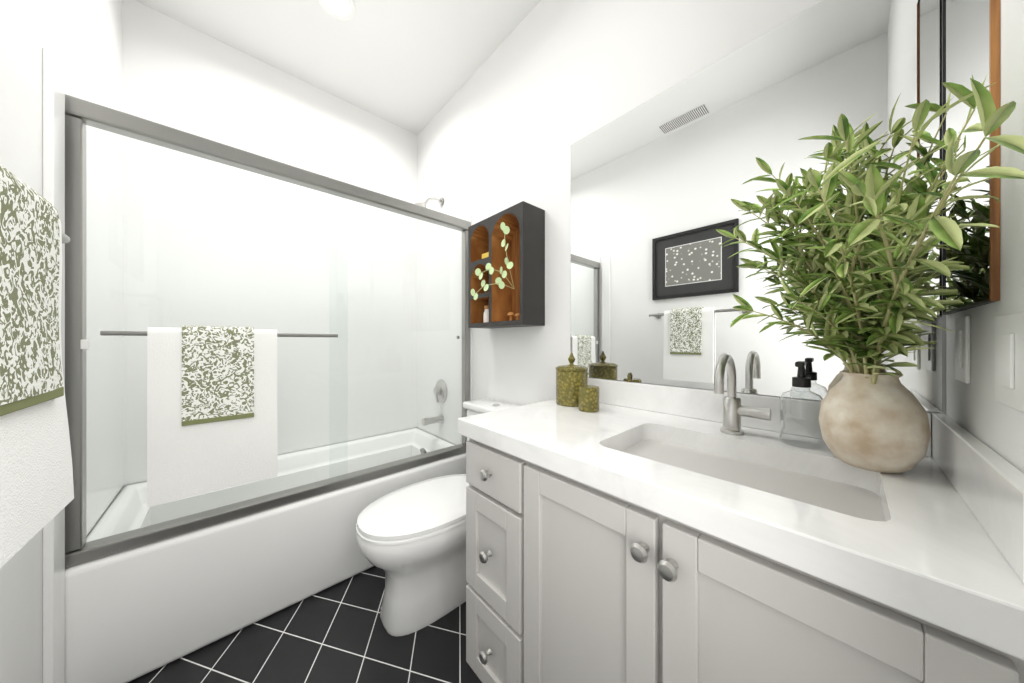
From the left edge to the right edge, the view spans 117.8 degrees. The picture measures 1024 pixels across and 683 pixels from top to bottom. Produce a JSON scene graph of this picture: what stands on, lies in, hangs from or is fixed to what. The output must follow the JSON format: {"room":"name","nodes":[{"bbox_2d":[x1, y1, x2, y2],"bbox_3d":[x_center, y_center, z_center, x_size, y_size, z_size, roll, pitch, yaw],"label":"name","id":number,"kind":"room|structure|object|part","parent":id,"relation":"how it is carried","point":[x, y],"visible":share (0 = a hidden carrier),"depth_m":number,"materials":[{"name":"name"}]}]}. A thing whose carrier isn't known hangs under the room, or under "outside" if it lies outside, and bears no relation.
{"room":"bathroom","nodes":[
{"label":"bathroom","id":0,"kind":"room"},
{"bbox_2d":[0,0,121,682],"bbox_3d":[-1.070,-0.276,0.532,0.100,2.800,2.710,0,0,-42],"label":"wall","id":1,"kind":"structure","parent":0,"point":[82,39],"depth_m":0.82,"materials":[{"name":"white paint"}]},
{"bbox_2d":[0,165,73,568],"bbox_3d":[-0.740,0.020,0.373,0.172,0.538,0.638,0,0,-42],"label":"towel","id":2,"kind":"object","parent":1,"relation":"attached to","point":[36,485],"visible":1,"depth_m":0.45,"materials":[{"name":"white fabric"}]},
{"bbox_2d":[43,47,64,682],"bbox_3d":[-1.318,0.154,0.890,0.018,1.940,0.083,0,0,-42],"label":"trim","id":3,"kind":"structure","parent":1,"relation":"attached to","point":[54,527],"depth_m":0.87,"materials":[{"name":"white"}]},
{"bbox_2d":[65,114,85,552],"bbox_3d":[-1.370,-0.025,0.969,0.035,1.345,0.044,0,0,-42],"label":"jamb","id":4,"kind":"object","parent":1,"relation":"attached to","point":[75,289],"visible":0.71,"depth_m":0.96,"materials":[{"name":"silver metal"}]},
{"bbox_2d":[80,340,88,348],"bbox_3d":[-1.337,0.009,0.967,0.015,0.030,0.014,0,0,-42],"label":"clip","id":5,"kind":"object","parent":1,"relation":"attached to","point":[84,344],"visible":1,"depth_m":0.96,"materials":[{"name":"white plastic"}]},
{"bbox_2d":[65,79,123,535],"bbox_3d":[-1.620,-0.062,1.210,0.006,1.508,0.754,0,0,-42],"label":"wall panel","id":6,"kind":"object","parent":1,"relation":"attached to","point":[98,438],"depth_m":1.25,"materials":[{"name":"white"}]},
{"bbox_2d":[65,94,470,231],"bbox_3d":[-0.832,-0.727,1.462,1.506,0.058,0.060,0,0,-42],"label":"header","id":7,"kind":"object","parent":1,"relation":"attached to","point":[107,118],"visible":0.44,"depth_m":1.21,"materials":[{"name":"silver metal"}]},
{"bbox_2d":[84,122,461,546],"bbox_3d":[-0.832,-0.025,1.462,1.420,1.362,0.032,0,0,-42],"label":"shower door","id":8,"kind":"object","parent":1,"relation":"attached to","point":[266,320],"visible":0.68,"depth_m":1.32,"materials":[{"name":"clear glass"}]},
{"bbox_3d":[-1.068,-0.025,1.228,0.755,1.362,0.006,0,0,-43],"label":"shower door glass","id":9,"kind":"part","parent":8,"relation":"part of","materials":[{"name":"clear glass"}]},
{"bbox_3d":[-0.588,-0.025,1.704,0.735,1.362,0.006,0,0,-43],"label":"shower door glass","id":10,"kind":"part","parent":8,"relation":"part of","materials":[{"name":"clear glass"}]},
{"bbox_2d":[122,0,417,487],"bbox_3d":[-1.358,-0.276,2.038,1.510,2.800,0.100,0,0,-42],"label":"wall","id":11,"kind":"structure","parent":0,"point":[176,74],"depth_m":1.81,"materials":[{"name":"white paint"}]},
{"bbox_2d":[124,173,416,484],"bbox_3d":[-1.323,-0.062,1.998,1.510,1.508,0.006,0,0,-42],"label":"wall panel","id":12,"kind":"object","parent":11,"relation":"attached to","point":[312,314],"depth_m":1.93,"materials":[{"name":"white"}]},
{"bbox_2d":[128,566,481,682],"bbox_3d":[-0.477,1.174,1.075,1.710,0.100,2.710,0,0,-42],"label":"floor","id":13,"kind":"structure","parent":0,"point":[337,633],"depth_m":1.13,"materials":[{"name":"tile"}]},
{"bbox_2d":[65,428,465,682],"bbox_3d":[-1.059,0.908,1.711,1.508,0.432,0.773,0,0,-42],"label":"bathtub","id":14,"kind":"object","parent":13,"relation":"on","point":[134,613],"visible":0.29,"depth_m":1.20,"materials":[{"name":"white ceramic"}]},
{"bbox_2d":[65,444,465,567],"bbox_3d":[-0.832,0.670,1.462,1.506,0.042,0.064,0,0,-42],"label":"track","id":15,"kind":"object","parent":14,"relation":"on","point":[107,546],"visible":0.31,"depth_m":1.21,"materials":[{"name":"silver metal"}]},
{"bbox_2d":[356,398,518,636],"bbox_3d":[-0.291,0.725,1.408,0.766,0.798,0.424,0,0,-42],"label":"toilet","id":16,"kind":"object","parent":13,"relation":"on","point":[411,541],"visible":0.56,"depth_m":1.21,"materials":[{"name":"white ceramic"}]},
{"bbox_3d":[-0.348,0.697,1.356,0.606,0.027,0.396,0,0,-43],"label":"lid","id":17,"kind":"part","parent":16,"relation":"part of","materials":[{"name":"white ceramic"}]},
{"bbox_3d":[-0.071,0.350,1.610,0.170,0.036,0.424,0,0,-43],"label":"tank lid","id":18,"kind":"part","parent":16,"relation":"part of","materials":[{"name":"white ceramic"}]},
{"bbox_2d":[458,378,1023,682],"bbox_3d":[0.365,0.639,0.824,0.606,0.970,0.999,0,0,-42],"label":"bathroom vanity","id":19,"kind":"object","parent":13,"relation":"on","point":[631,532],"visible":0.96,"depth_m":0.55,"materials":[{"name":"grey paint"}]},
{"bbox_3d":[-0.075,0.894,0.879,0.032,0.032,0.032,0,0,-43],"label":"knob","id":20,"kind":"part","parent":19,"relation":"part of","materials":[{"name":"silver metal"}]},
{"bbox_3d":[-0.075,0.611,0.879,0.032,0.032,0.032,0,0,-43],"label":"knob","id":21,"kind":"part","parent":19,"relation":"part of","materials":[{"name":"silver metal"}]},
{"bbox_3d":[-0.075,0.379,0.879,0.032,0.032,0.032,0,0,-43],"label":"knob","id":22,"kind":"part","parent":19,"relation":"part of","materials":[{"name":"silver metal"}]},
{"bbox_3d":[-0.056,0.382,0.897,0.020,0.131,0.248,0,0,-43],"label":"drawer","id":23,"kind":"part","parent":19,"relation":"part of","materials":[{"name":"grey paint"}]},
{"bbox_3d":[-0.056,0.611,0.897,0.020,0.302,0.248,0,0,-43],"label":"drawer","id":24,"kind":"part","parent":19,"relation":"part of","materials":[{"name":"grey paint"}]},
{"bbox_3d":[-0.056,0.895,0.897,0.020,0.241,0.248,0,0,-43],"label":"drawer","id":25,"kind":"part","parent":19,"relation":"part of","materials":[{"name":"grey paint"}]},
{"bbox_2d":[556,352,587,406],"bbox_3d":[0.238,0.145,1.232,0.128,0.206,0.128,0,0,-42],"label":"jar","id":26,"kind":"object","parent":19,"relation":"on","point":[571,377],"visible":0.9,"depth_m":1.18,"materials":[{"name":"green glass"}]},
{"bbox_3d":[0.238,0.077,1.232,0.128,0.071,0.128,0,0,-43],"label":"lid","id":27,"kind":"part","parent":26,"relation":"part of","materials":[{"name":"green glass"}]},
{"bbox_2d":[578,385,598,411],"bbox_3d":[0.277,0.205,1.115,0.074,0.086,0.074,0,0,-42],"label":"jar","id":28,"kind":"object","parent":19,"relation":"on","point":[588,398],"visible":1,"depth_m":1.08,"materials":[{"name":"green glass"}]},
{"bbox_3d":[0.148,0.666,0.675,0.020,0.700,0.331,0,0,-43],"label":"door","id":29,"kind":"part","parent":19,"relation":"part of","materials":[{"name":"grey paint"}]},
{"bbox_3d":[0.228,0.372,0.548,0.032,0.032,0.032,0,0,-43],"label":"knob","id":30,"kind":"part","parent":19,"relation":"part of","materials":[{"name":"silver metal"}]},
{"bbox_3d":[0.261,0.377,0.513,0.032,0.032,0.032,0,0,-43],"label":"knob","id":31,"kind":"part","parent":19,"relation":"part of","materials":[{"name":"silver metal"}]},
{"bbox_2d":[714,353,771,434],"bbox_3d":[0.581,0.139,0.788,0.162,0.218,0.111,0,0,-42],"label":"faucet","id":32,"kind":"object","parent":19,"relation":"on","point":[734,410],"visible":1,"depth_m":0.82,"materials":[{"name":"silver metal"}]},
{"bbox_3d":[0.556,0.094,0.804,0.145,0.128,0.020,0,0,-43],"label":"spout","id":33,"kind":"part","parent":32,"relation":"part of","materials":[{"name":"silver metal"}]},
{"bbox_3d":[0.630,0.186,0.815,0.031,0.031,0.084,0,0,-43],"label":"lever","id":34,"kind":"part","parent":32,"relation":"part of","materials":[{"name":"silver metal"}]},
{"bbox_2d":[780,361,824,448],"bbox_3d":[0.699,0.148,0.746,0.085,0.200,0.080,0,0,-42],"label":"soap dispenser","id":35,"kind":"object","parent":19,"relation":"on","point":[801,380],"visible":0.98,"depth_m":0.74,"materials":[{"name":"clear glass"}]},
{"bbox_3d":[0.379,0.666,0.422,0.020,0.700,0.330,0,0,-43],"label":"door","id":36,"kind":"part","parent":19,"relation":"part of","materials":[{"name":"grey paint"}]},
{"bbox_2d":[716,71,1023,473],"bbox_3d":[0.527,-0.106,0.565,0.640,0.709,0.331,0,0,-42],"label":"potted plant","id":37,"kind":"object","parent":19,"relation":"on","point":[873,417],"visible":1,"depth_m":0.54,"materials":[{"name":"plant"}]},
{"bbox_3d":[0.716,0.154,0.618,0.146,0.187,0.146,0,0,-43],"label":"pot","id":38,"kind":"part","parent":37,"relation":"part of","materials":[{"name":"ceramic"}]},
{"bbox_2d":[135,0,540,134],"bbox_3d":[-0.477,-1.726,1.075,1.710,0.100,2.710,0,0,-42],"label":"ceiling","id":39,"kind":"structure","parent":0,"point":[412,66],"depth_m":1.72,"materials":[{"name":"white paint"}]},
{"bbox_2d":[318,0,354,19],"bbox_3d":[-0.868,-1.672,1.524,0.170,0.008,0.170,0,0,-42],"label":"recessed light","id":40,"kind":"object","parent":39,"relation":"in","point":[341,9],"visible":1,"depth_m":1.55,"materials":[{"name":"white plastic"}]},
{"bbox_2d":[418,0,945,444],"bbox_3d":[0.117,-0.276,1.619,0.100,2.800,2.710,0,0,-42],"label":"wall","id":41,"kind":"structure","parent":0,"point":[541,91],"depth_m":1.47,"materials":[{"name":"white paint"}]},
{"bbox_2d":[415,197,442,207],"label":"shower head","id":42,"kind":"object","parent":41,"relation":"attached to","point":[440,200],"depth_m":2.15,"materials":[{"name":"silver metal"}]},
{"bbox_3d":[-0.557,-0.980,2.169,0.138,0.079,0.018,0,0,-43],"label":"arm","id":43,"kind":"part","parent":42,"relation":"part of"},
{"bbox_2d":[417,212,471,444],"bbox_3d":[-0.511,-0.062,2.226,0.006,1.508,0.754,0,0,-42],"label":"wall panel","id":44,"kind":"object","parent":41,"relation":"attached to","point":[449,259],"visible":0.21,"depth_m":2.22,"materials":[{"name":"white"}]},
{"bbox_2d":[422,415,443,425],"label":"tub spout","id":45,"kind":"object","parent":44,"relation":"attached to","point":[425,421],"depth_m":2.15,"materials":[{"name":"silver metal"}]},
{"bbox_2d":[433,379,446,402],"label":"shower valve","id":46,"kind":"object","parent":44,"relation":"attached to","point":[439,398],"depth_m":2.18,"materials":[{"name":"silver metal"}]},
{"bbox_2d":[462,230,469,444],"bbox_3d":[-0.293,-0.025,1.956,0.035,1.345,0.044,0,0,-42],"label":"jamb","id":47,"kind":"object","parent":41,"relation":"attached to","point":[465,363],"visible":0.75,"depth_m":1.94,"materials":[{"name":"silver metal"}]},
{"bbox_2d":[468,201,544,328],"bbox_3d":[-0.065,-0.356,1.585,0.212,0.560,0.435,0,0,-42],"label":"wall shelf","id":48,"kind":"object","parent":41,"relation":"attached to","point":[506,268],"visible":1,"depth_m":1.57,"materials":[{"name":"grey wood"}]},
{"bbox_2d":[483,305,492,323],"bbox_3d":[-0.129,-0.146,1.681,0.052,0.094,0.051,0,0,-43],"label":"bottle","id":49,"kind":"object","parent":48,"relation":"on","point":[486,313],"depth_m":1.66,"materials":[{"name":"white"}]},
{"bbox_2d":[568,378,931,457],"bbox_3d":[0.582,0.201,1.022,0.020,0.094,0.959,0,0,-43],"label":"backsplash","id":50,"kind":"structure","parent":41,"relation":"attached to","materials":[{"name":"white stone"}]},
{"bbox_2d":[571,0,941,412],"bbox_3d":[0.593,-0.362,1.021,0.006,1.028,0.973,0,0,-42],"label":"mirror","id":51,"kind":"object","parent":41,"relation":"attached to","point":[659,279],"visible":0.83,"depth_m":0.94,"materials":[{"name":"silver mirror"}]},
{"bbox_2d":[946,0,1023,472],"bbox_3d":[0.405,-0.276,0.113,1.510,2.800,0.100,0,0,-42],"label":"wall","id":52,"kind":"structure","parent":0,"point":[976,409],"depth_m":0.41,"materials":[{"name":"white paint"}]},
{"bbox_2d":[955,316,970,383],"bbox_3d":[0.803,0.014,0.552,0.075,0.116,0.008,0,0,-42],"label":"switch plate","id":53,"kind":"object","parent":52,"relation":"attached to","point":[963,349],"visible":0.98,"depth_m":0.54,"materials":[{"name":"white plastic"}]},
{"bbox_2d":[942,0,999,314],"bbox_3d":[0.788,-0.516,0.537,0.332,0.920,0.007,0,0,-42],"label":"framed mirror","id":54,"kind":"object","parent":52,"relation":"attached to","point":[970,38],"visible":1,"depth_m":0.50,"materials":[{"name":"brown wood"}]},
{"bbox_2d":[995,312,1023,412],"bbox_3d":[0.615,0.024,0.380,0.120,0.116,0.008,0,0,-42],"label":"switch plate","id":55,"kind":"object","parent":52,"relation":"attached to","point":[1009,360],"visible":0.98,"depth_m":0.38,"materials":[{"name":"white plastic"}]},
{"bbox_3d":[-1.287,-0.026,0.990,0.012,0.012,0.050,0,0,-43],"label":"post","id":56,"kind":"object","parent":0,"visible":0},
{"bbox_2d":[100,331,337,336],"bbox_3d":[-1.037,-0.026,1.185,0.659,0.015,0.015,0,0,-42],"label":"bar","id":57,"kind":"object","parent":56,"relation":"attached to","point":[123,333],"visible":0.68,"depth_m":1.02,"materials":[{"name":"silver metal"}]},
{"bbox_2d":[147,327,277,506],"bbox_3d":[-1.081,0.245,1.139,0.340,0.587,0.056,0,0,-42],"label":"towel","id":58,"kind":"object","parent":57,"relation":"hanging from","point":[183,462],"visible":0.65,"depth_m":1.08,"materials":[{"name":"white fabric"}]},
{"bbox_2d":[182,325,253,420],"bbox_3d":[-1.080,0.109,1.143,0.190,0.330,0.070,0,0,-42],"label":"towel","id":59,"kind":"object","parent":58,"relation":"on","point":[217,371],"visible":1,"depth_m":1.12,"materials":[{"name":"fabric"}]},
{"bbox_2d":[182,413,253,425],"bbox_3d":[-1.058,0.281,1.119,0.190,0.017,0.008,0,0,-42],"label":"trim","id":60,"kind":"structure","parent":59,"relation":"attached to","point":[215,419],"depth_m":1.11,"materials":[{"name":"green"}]}
]}

